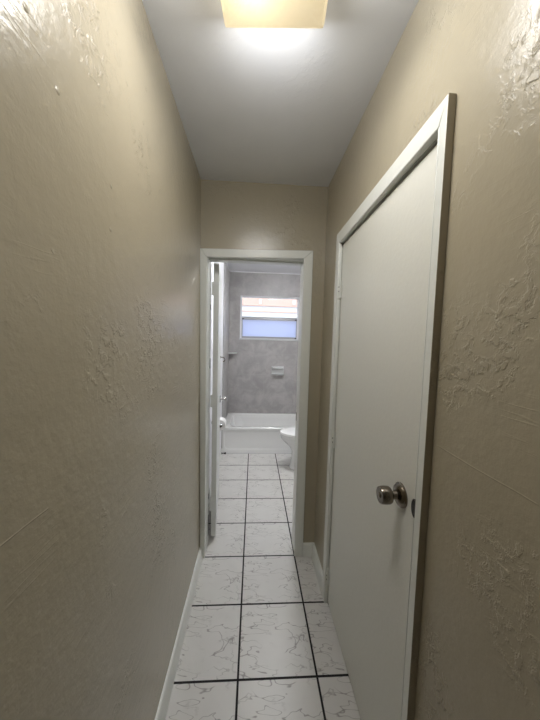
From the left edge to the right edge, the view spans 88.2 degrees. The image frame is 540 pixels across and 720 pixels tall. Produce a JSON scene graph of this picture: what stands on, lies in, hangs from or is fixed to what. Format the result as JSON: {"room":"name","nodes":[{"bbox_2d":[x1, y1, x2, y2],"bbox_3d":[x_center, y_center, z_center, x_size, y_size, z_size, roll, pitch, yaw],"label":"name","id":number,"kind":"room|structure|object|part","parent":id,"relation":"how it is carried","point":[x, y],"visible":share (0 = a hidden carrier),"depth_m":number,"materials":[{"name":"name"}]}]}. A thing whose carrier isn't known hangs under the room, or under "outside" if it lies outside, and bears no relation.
{"room":"hallway","nodes":[
{"label":"hallway","id":0,"kind":"room"},
{"bbox_2d":[0,0,200,719],"bbox_3d":[-0.427,0.266,-0.385,0.214,2.492,4.445,1,4,-3],"label":"wall","id":1,"kind":"structure","parent":0,"point":[100,180],"depth_m":0.60,"materials":[{"name":"beige paint"}]},
{"bbox_2d":[155,547,202,719],"bbox_3d":[-0.341,1.471,-0.304,0.022,0.082,4.425,1,4,-3],"label":"baseboard","id":2,"kind":"structure","parent":1,"relation":"attached to","point":[163,705],"depth_m":1.31,"materials":[{"name":"white paint"}]},
{"bbox_2d":[209,262,229,487],"bbox_3d":[-0.663,-0.013,3.222,0.160,2.537,2.525,1,4,-3],"label":"wall","id":3,"kind":"structure","parent":0,"point":[221,265],"depth_m":2.69,"materials":[{"name":"white paint"}]},
{"bbox_2d":[209,448,221,498],"bbox_3d":[-0.581,1.244,2.854,0.014,0.085,1.605,1,4,-3],"label":"baseboard","id":4,"kind":"structure","parent":3,"relation":"attached to","point":[220,454],"depth_m":3.34,"materials":[{"name":"white paint"}]},
{"bbox_2d":[209,263,225,535],"bbox_3d":[-0.431,0.298,2.289,0.134,1.986,0.604,1,4,-8],"label":"door","id":5,"kind":"structure","parent":3,"relation":"in","point":[215,398],"depth_m":2.03,"materials":[{"name":"white paint"}]},
{"bbox_2d":[221,263,229,447],"bbox_3d":[-0.621,-0.043,3.938,0.008,2.500,0.800,1,4,-3],"label":"tiled wall","id":6,"kind":"structure","parent":3,"relation":"attached to","point":[226,299],"depth_m":3.83,"materials":[{"name":"white tile"}]},
{"bbox_2d":[165,454,360,719],"bbox_3d":[0.282,1.497,1.022,1.850,0.120,7.230,1,4,-3],"label":"floor","id":7,"kind":"structure","parent":0,"point":[261,641],"depth_m":1.48,"materials":[{"name":"tile"}]},
{"bbox_2d":[222,413,295,453],"bbox_3d":[0.100,1.047,4.073,1.494,0.347,0.765,1,4,-3],"label":"bathtub","id":8,"kind":"object","parent":7,"relation":"on","point":[243,433],"visible":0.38,"depth_m":3.70,"materials":[{"name":"white ceramic"}]},
{"bbox_2d":[223,413,295,429],"bbox_3d":[0.101,1.005,4.074,1.494,0.263,0.757,1,4,-3],"label":"basin","id":9,"kind":"object","parent":8,"relation":"in","point":[235,421],"depth_m":4.34,"materials":[{"name":"white ceramic"}]},
{"bbox_2d":[280,427,294,468],"bbox_3d":[0.507,0.896,3.307,0.781,0.773,0.464,1,4,-3],"label":"toilet","id":10,"kind":"object","parent":7,"relation":"on","point":[287,434],"visible":0.16,"depth_m":3.24,"materials":[{"name":"white ceramic"}]},
{"bbox_3d":[0.386,0.844,3.296,0.536,0.024,0.376,1,4,-3],"label":"lid","id":11,"kind":"part","parent":10,"relation":"part of","materials":[{"name":"white ceramic"}]},
{"bbox_2d":[228,272,299,413],"bbox_3d":[0.102,-0.079,4.454,1.510,2.537,0.150,1,4,-3],"label":"wall","id":12,"kind":"structure","parent":0,"point":[252,388],"depth_m":4.37,"materials":[{"name":"grey tile"}]},
{"bbox_2d":[230,271,299,274],"bbox_3d":[0.140,-1.332,4.287,1.494,0.013,0.010,1,4,-3],"label":"trim","id":13,"kind":"structure","parent":12,"relation":"attached to","point":[230,271],"depth_m":4.27,"materials":[{"name":"white paint"}]},
{"bbox_2d":[239,295,299,340],"bbox_3d":[-0.005,-0.646,4.373,0.943,0.678,0.109,1,4,-3],"label":"window","id":14,"kind":"structure","parent":12,"relation":"in","point":[251,328],"depth_m":4.38,"materials":[{"name":"white metal"}]},
{"bbox_3d":[-0.012,-0.319,4.365,0.943,0.026,0.049,1,4,-3],"label":"sill","id":15,"kind":"part","parent":14,"relation":"part of","materials":[{"name":"grey ceramic"}]},
{"bbox_3d":[-0.010,-0.494,4.391,0.845,0.260,0.004,1,4,-3],"label":"obscured pane","id":16,"kind":"part","parent":14,"relation":"part of","materials":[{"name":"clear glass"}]},
{"bbox_3d":[-0.007,-0.656,4.405,0.867,0.044,0.023,1,4,-3],"label":"meeting rail","id":17,"kind":"part","parent":14,"relation":"part of","materials":[{"name":"metal"}]},
{"bbox_3d":[-0.010,-0.497,4.392,0.867,0.318,0.022,1,4,-3],"label":"sash","id":18,"kind":"part","parent":14,"relation":"part of","materials":[{"name":"glass"}]},
{"bbox_2d":[271,366,283,375],"bbox_3d":[0.121,0.172,4.359,0.196,0.149,0.077,1,4,-3],"label":"soap dish","id":19,"kind":"object","parent":12,"relation":"attached to","point":[275,370],"visible":1,"depth_m":4.38,"materials":[{"name":"grey ceramic"}]},
{"bbox_2d":[227,263,300,273],"bbox_3d":[0.216,-1.366,3.177,1.850,0.213,2.525,1,4,-3],"label":"ceiling","id":20,"kind":"structure","parent":0,"point":[232,266],"depth_m":4.03,"materials":[{"name":"white paint"}]},
{"bbox_2d":[201,179,327,542],"bbox_3d":[0.258,0.100,1.945,1.850,2.537,0.140,1,4,-3],"label":"wall","id":21,"kind":"structure","parent":0,"point":[234,215],"depth_m":1.79,"materials":[{"name":"beige paint"}]},
{"bbox_2d":[200,248,312,557],"bbox_3d":[-0.111,0.318,1.932,0.726,2.084,0.162,1,4,-3],"label":"trim","id":22,"kind":"structure","parent":21,"relation":"attached to","point":[303,258],"depth_m":1.86,"materials":[{"name":"white paint"}]},
{"bbox_3d":[-0.445,0.326,1.841,0.049,2.064,0.018,1,4,-3],"label":"casing leg","id":23,"kind":"part","parent":22,"relation":"part of","materials":[{"name":"white paint"}]},
{"bbox_3d":[0.224,0.331,1.880,0.063,2.082,0.018,1,4,-3],"label":"casing leg","id":24,"kind":"part","parent":22,"relation":"part of","materials":[{"name":"white paint"}]},
{"bbox_2d":[303,542,314,556],"bbox_3d":[0.270,1.327,1.952,0.082,0.088,0.022,1,4,-3],"label":"baseboard","id":25,"kind":"structure","parent":21,"relation":"attached to","point":[307,547],"depth_m":1.95,"materials":[{"name":"white paint"}]},
{"bbox_2d":[142,0,418,186],"bbox_3d":[0.126,-1.094,-0.440,1.250,0.258,4.705,1,4,-3],"label":"ceiling","id":26,"kind":"structure","parent":0,"point":[255,105],"depth_m":1.08,"materials":[{"name":"white paint"}]},
{"bbox_2d":[221,0,327,28],"bbox_3d":[0.010,-0.986,0.664,0.290,0.118,0.290,2,4,1],"label":"ceiling light","id":27,"kind":"object","parent":26,"relation":"attached to","point":[236,13],"visible":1,"depth_m":0.76,"materials":[{"name":"beige glass"}]},
{"bbox_2d":[314,0,539,719],"bbox_3d":[0.562,0.288,-0.326,0.184,2.492,4.445,1,4,-3],"label":"wall","id":28,"kind":"structure","parent":0,"point":[479,654],"depth_m":0.56,"materials":[{"name":"beige paint"}]},
{"bbox_2d":[311,544,322,593],"bbox_3d":[0.309,1.339,1.802,0.022,0.088,0.295,1,4,-3],"label":"baseboard","id":29,"kind":"structure","parent":28,"relation":"attached to","point":[315,558],"depth_m":1.79,"materials":[{"name":"white paint"}]},
{"bbox_2d":[326,145,436,719],"bbox_3d":[0.363,0.417,1.145,0.106,1.996,0.783,1,4,-3],"label":"door","id":30,"kind":"structure","parent":28,"relation":"in","point":[383,291],"depth_m":0.99,"materials":[{"name":"white paint"}]},
{"bbox_3d":[0.364,0.408,0.844,0.067,0.070,0.070,1,4,-3],"label":"knob","id":31,"kind":"part","parent":30,"relation":"part of","materials":[{"name":"silver metal"}]},
{"bbox_2d":[322,93,456,719],"bbox_3d":[0.421,0.389,1.153,0.124,2.078,0.873,1,4,-3],"label":"trim","id":32,"kind":"structure","parent":28,"relation":"attached to","point":[440,125],"depth_m":0.72,"materials":[{"name":"white paint"}]},
{"bbox_3d":[0.346,0.360,1.558,0.020,2.076,0.055,1,4,-3],"label":"casing leg","id":33,"kind":"part","parent":32,"relation":"part of","materials":[{"name":"white paint"}]},
{"bbox_3d":[0.386,0.395,0.750,0.003,0.052,0.016,1,4,-3],"label":"strike plate","id":34,"kind":"part","parent":32,"relation":"part of","materials":[{"name":"metal"}]},
{"bbox_3d":[0.394,0.418,0.732,0.020,2.077,0.032,1,4,-3],"label":"casing leg","id":35,"kind":"part","parent":32,"relation":"part of","materials":[{"name":"white paint"}]},
{"label":"outside","id":36,"kind":"structure","parent":0,"visible":0},
{"bbox_3d":[-0.640,1.065,10.337,18.000,0.200,11.490,1,4,-3],"label":"ground","id":37,"kind":"structure","parent":36,"visible":0},
{"bbox_2d":[242,298,296,317],"bbox_3d":[0.030,-0.723,8.175,11.400,3.700,2.620,1,4,-3],"label":"neighbouring house","id":38,"kind":"structure","parent":37,"relation":"on","point":[254,307],"depth_m":6.91,"materials":[{"name":"white paint"}]},
{"bbox_3d":[-0.520,0.603,2.764,0.107,0.054,0.180,1,4,-3],"label":"paper holder","id":39,"kind":"object","parent":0,"visible":0},
{"bbox_2d":[220,417,226,430],"bbox_3d":[-0.489,0.633,2.768,0.104,0.104,0.108,1,4,-3],"label":"toilet paper roll","id":40,"kind":"object","parent":39,"relation":"on","point":[223,421],"visible":0.52,"depth_m":2.72,"materials":[{"name":"paper"}]}
]}

